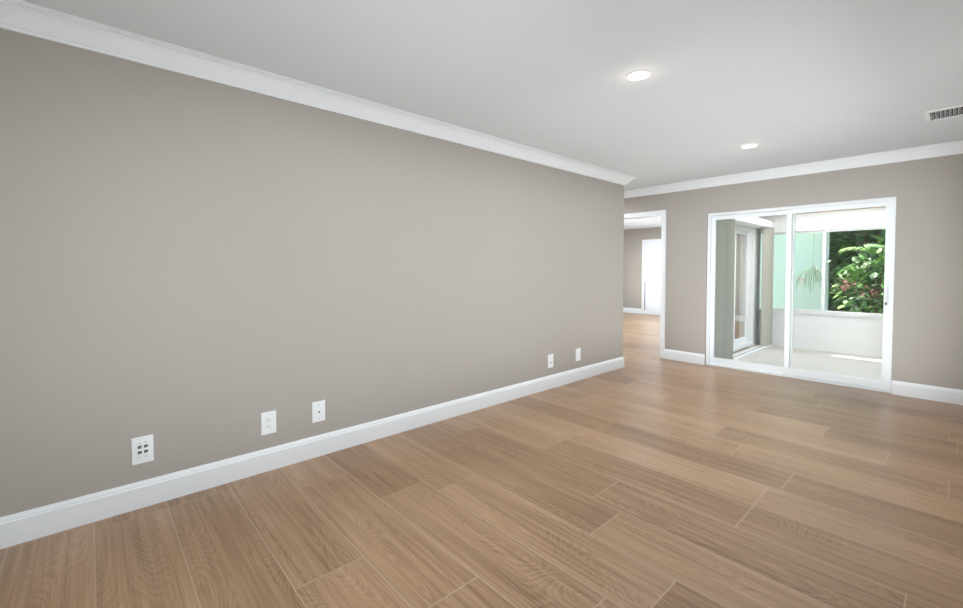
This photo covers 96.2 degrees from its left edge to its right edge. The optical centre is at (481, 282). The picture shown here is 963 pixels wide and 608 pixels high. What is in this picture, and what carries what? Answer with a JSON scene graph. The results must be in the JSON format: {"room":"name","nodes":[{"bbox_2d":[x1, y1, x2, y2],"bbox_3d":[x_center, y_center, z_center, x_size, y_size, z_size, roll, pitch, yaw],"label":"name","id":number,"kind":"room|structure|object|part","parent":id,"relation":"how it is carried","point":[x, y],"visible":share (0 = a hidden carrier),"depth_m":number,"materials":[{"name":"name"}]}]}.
{"room":"empty living room","nodes":[
{"label":"empty living room","id":0,"kind":"room"},
{"bbox_2d":[0,28,623,516],"bbox_3d":[-1.281,-0.098,4.761,5.665,2.440,3.000,-2,2,-42],"label":"wall","id":1,"kind":"structure","parent":0,"point":[194,272],"depth_m":2.59,"materials":[{"name":"beige paint"}]},
{"bbox_2d":[131,434,153,464],"bbox_3d":[-1.797,0.889,2.290,0.092,0.142,0.012,-2,2,-42],"label":"outlet plate","id":2,"kind":"object","parent":1,"relation":"attached to","point":[142,448],"visible":1,"depth_m":2.29,"materials":[{"name":"white plastic"}]},
{"bbox_2d":[261,410,275,435],"bbox_3d":[-1.335,0.882,2.710,0.090,0.140,0.009,-2,2,-42],"label":"duplex electrical outlet","id":3,"kind":"object","parent":1,"relation":"attached to","point":[268,422],"visible":1,"depth_m":2.71,"materials":[{"name":"white plastic"}]},
{"bbox_2d":[0,357,623,548],"bbox_3d":[-0.196,1.082,3.743,5.501,0.140,0.016,-2,2,-42],"label":"baseboard","id":4,"kind":"structure","parent":1,"relation":"attached to","point":[31,524],"depth_m":2.60,"materials":[{"name":"white"}]},
{"bbox_2d":[312,400,324,422],"bbox_3d":[-1.098,0.874,2.919,0.088,0.138,0.018,-2,2,-42],"label":"outlet plate","id":5,"kind":"object","parent":1,"relation":"attached to","point":[318,411],"visible":1,"depth_m":2.92,"materials":[{"name":"white plastic"}]},
{"bbox_2d":[0,0,636,185],"bbox_3d":[-0.096,-1.237,3.702,5.505,0.102,0.110,-2,2,-42],"label":"crown molding","id":6,"kind":"structure","parent":1,"relation":"attached to","point":[26,18],"depth_m":2.53,"materials":[{"name":"white wood"}]},
{"bbox_2d":[548,354,552,367],"bbox_3d":[0.735,0.835,4.584,0.090,0.140,0.010,-2,2,-42],"label":"outlet plate","id":7,"kind":"object","parent":1,"relation":"attached to","point":[550,360],"visible":1,"depth_m":4.58,"materials":[{"name":"white plastic"}]},
{"bbox_2d":[576,348,580,360],"bbox_3d":[1.102,0.822,4.916,0.090,0.140,0.008,-2,2,-42],"label":"electrical outlet plate","id":8,"kind":"object","parent":1,"relation":"attached to","point":[578,353],"visible":1,"depth_m":4.91,"materials":[{"name":"white plastic"}]},
{"bbox_2d":[0,312,962,607],"bbox_3d":[2.969,1.137,4.598,14.600,0.021,15.000,-2,2,-42],"label":"floor","id":9,"kind":"structure","parent":0,"point":[646,476],"depth_m":2.23,"materials":[{"name":"brown wood"}]},
{"bbox_2d":[22,0,962,229],"bbox_3d":[2.969,-1.312,4.526,14.600,0.001,15.000,-2,2,-42],"label":"ceiling","id":10,"kind":"structure","parent":0,"point":[782,83],"depth_m":2.49,"materials":[{"name":"white paint"}]},
{"bbox_2d":[626,69,650,79],"bbox_3d":[0.948,-1.252,2.610,0.140,0.007,0.140,-2,2,-42],"label":"recessed light","id":11,"kind":"object","parent":10,"relation":"in","point":[640,74],"visible":1,"depth_m":2.60,"materials":[{"name":"white plastic"}]},
{"bbox_2d":[741,143,757,147],"bbox_3d":[2.547,-1.296,4.102,0.140,0.007,0.140,-2,2,-42],"label":"recessed light","id":12,"kind":"object","parent":10,"relation":"in","point":[749,145],"visible":1,"depth_m":4.08,"materials":[{"name":"white plastic"}]},
{"bbox_2d":[925,105,962,121],"bbox_3d":[3.505,-1.269,3.228,0.300,0.010,0.255,-2,2,-42],"label":"ceiling vent","id":13,"kind":"object","parent":10,"relation":"in","point":[944,113],"visible":0.98,"depth_m":3.25,"materials":[{"name":"white plastic"}]},
{"bbox_2d":[623,227,743,315],"bbox_3d":[5.679,-0.290,11.296,0.160,2.440,4.250,-2,2,-42],"label":"wall","id":14,"kind":"structure","parent":0,"point":[632,280],"depth_m":12.48,"materials":[{"name":"beige paint"}]},
{"bbox_2d":[641,239,660,313],"bbox_3d":[4.929,-0.149,12.011,0.018,2.115,0.980,-2,2,-42],"label":"door","id":15,"kind":"structure","parent":14,"relation":"attached to","point":[651,274],"depth_m":12.16,"materials":[{"name":"white wood"}]},
{"bbox_2d":[624,308,742,320],"bbox_3d":[5.628,0.861,11.270,0.016,0.140,4.230,-2,2,-42],"label":"baseboard","id":16,"kind":"structure","parent":14,"relation":"attached to","point":[629,310],"depth_m":12.31,"materials":[{"name":"white"}]},
{"bbox_2d":[735,217,822,346],"bbox_3d":[5.835,-0.162,8.473,7.700,3.150,0.152,-2,2,-42],"label":"wall","id":17,"kind":"structure","parent":0,"point":[810,259],"depth_m":8.52,"materials":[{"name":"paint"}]},
{"bbox_2d":[714,219,734,359],"bbox_3d":[3.321,0.111,5.903,0.439,1.955,0.107,-2,2,-42],"label":"shutter","id":18,"kind":"object","parent":17,"relation":"attached to","point":[726,302],"depth_m":5.82,"materials":[{"name":"grey"}]},
{"bbox_2d":[733,226,753,351],"bbox_3d":[3.949,0.098,6.764,1.480,1.930,0.120,-2,2,-42],"label":"door","id":19,"kind":"structure","parent":17,"relation":"in","point":[739,343],"depth_m":7.19,"materials":[{"name":"white metal"}]},
{"bbox_2d":[624,154,962,389],"bbox_3d":[1.585,-0.173,7.319,0.150,2.440,9.053,-2,2,-42],"label":"wall","id":20,"kind":"structure","parent":0,"point":[927,334],"depth_m":4.33,"materials":[{"name":"beige paint"}]},
{"bbox_2d":[624,210,665,358],"bbox_3d":[2.331,0.020,6.500,0.190,2.102,0.961,-2,2,-42],"label":"door frame","id":21,"kind":"structure","parent":20,"relation":"attached to","point":[650,214],"depth_m":6.12,"materials":[{"name":"white"}]},
{"bbox_2d":[664,349,704,364],"bbox_3d":[2.773,1.018,5.918,0.016,0.140,0.537,-2,2,-42],"label":"baseboard","id":22,"kind":"structure","parent":20,"relation":"attached to","point":[696,358],"depth_m":5.90,"materials":[{"name":"white"}]},
{"bbox_2d":[624,140,962,198],"bbox_3d":[1.489,-1.339,7.197,0.110,0.102,9.053,-2,2,-42],"label":"crown molding","id":23,"kind":"structure","parent":20,"relation":"attached to","point":[955,147],"depth_m":4.78,"materials":[{"name":"white wood"}]},
{"bbox_2d":[706,197,895,392],"bbox_3d":[3.615,0.113,5.075,0.113,2.000,1.795,-2,2,-42],"label":"door","id":24,"kind":"structure","parent":20,"relation":"in","point":[884,383],"depth_m":5.03,"materials":[{"name":"white metal"}]},
{"bbox_2d":[891,380,962,404],"bbox_3d":[4.354,1.070,4.172,0.016,0.140,0.571,-2,2,-42],"label":"baseboard","id":25,"kind":"structure","parent":20,"relation":"attached to","point":[928,392],"depth_m":4.19,"materials":[{"name":"white"}]},
{"bbox_2d":[759,207,885,356],"bbox_3d":[6.642,-0.039,5.461,0.150,2.320,5.400,-2,2,-42],"label":"wall","id":26,"kind":"structure","parent":0,"point":[821,324],"depth_m":6.70,"materials":[{"name":"white paint"}]},
{"bbox_2d":[732,217,885,359],"bbox_3d":[5.564,0.098,4.879,2.445,2.080,4.822,-2,2,-42],"label":"window frames","id":27,"kind":"structure","parent":26,"relation":"in","point":[824,284],"depth_m":6.78,"materials":[{"name":"white metal"}]},
{"bbox_3d":[3.985,0.049,6.559,2.360,2.080,0.210,-2,2,-42],"label":"shutter track rail","id":28,"kind":"part","parent":27,"relation":"part of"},
{"bbox_2d":[760,228,773,345],"bbox_3d":[4.782,0.072,7.224,0.260,1.955,0.107,-2,2,-42],"label":"shutter","id":29,"kind":"object","parent":27,"relation":"attached to","point":[766,305],"depth_m":7.16,"materials":[{"name":"grey"}]},
{"label":"outside","id":30,"kind":"structure","parent":0,"visible":0},
{"label":"lawn","id":31,"kind":"structure","parent":30,"visible":0},
{"bbox_2d":[795,229,885,313],"bbox_3d":[10.187,-1.209,10.392,11.118,5.670,12.000,-2,2,-42],"label":"planting","id":32,"kind":"object","parent":31,"relation":"on","point":[873,305],"depth_m":9.68,"materials":[{"name":"green plant"}]}
]}

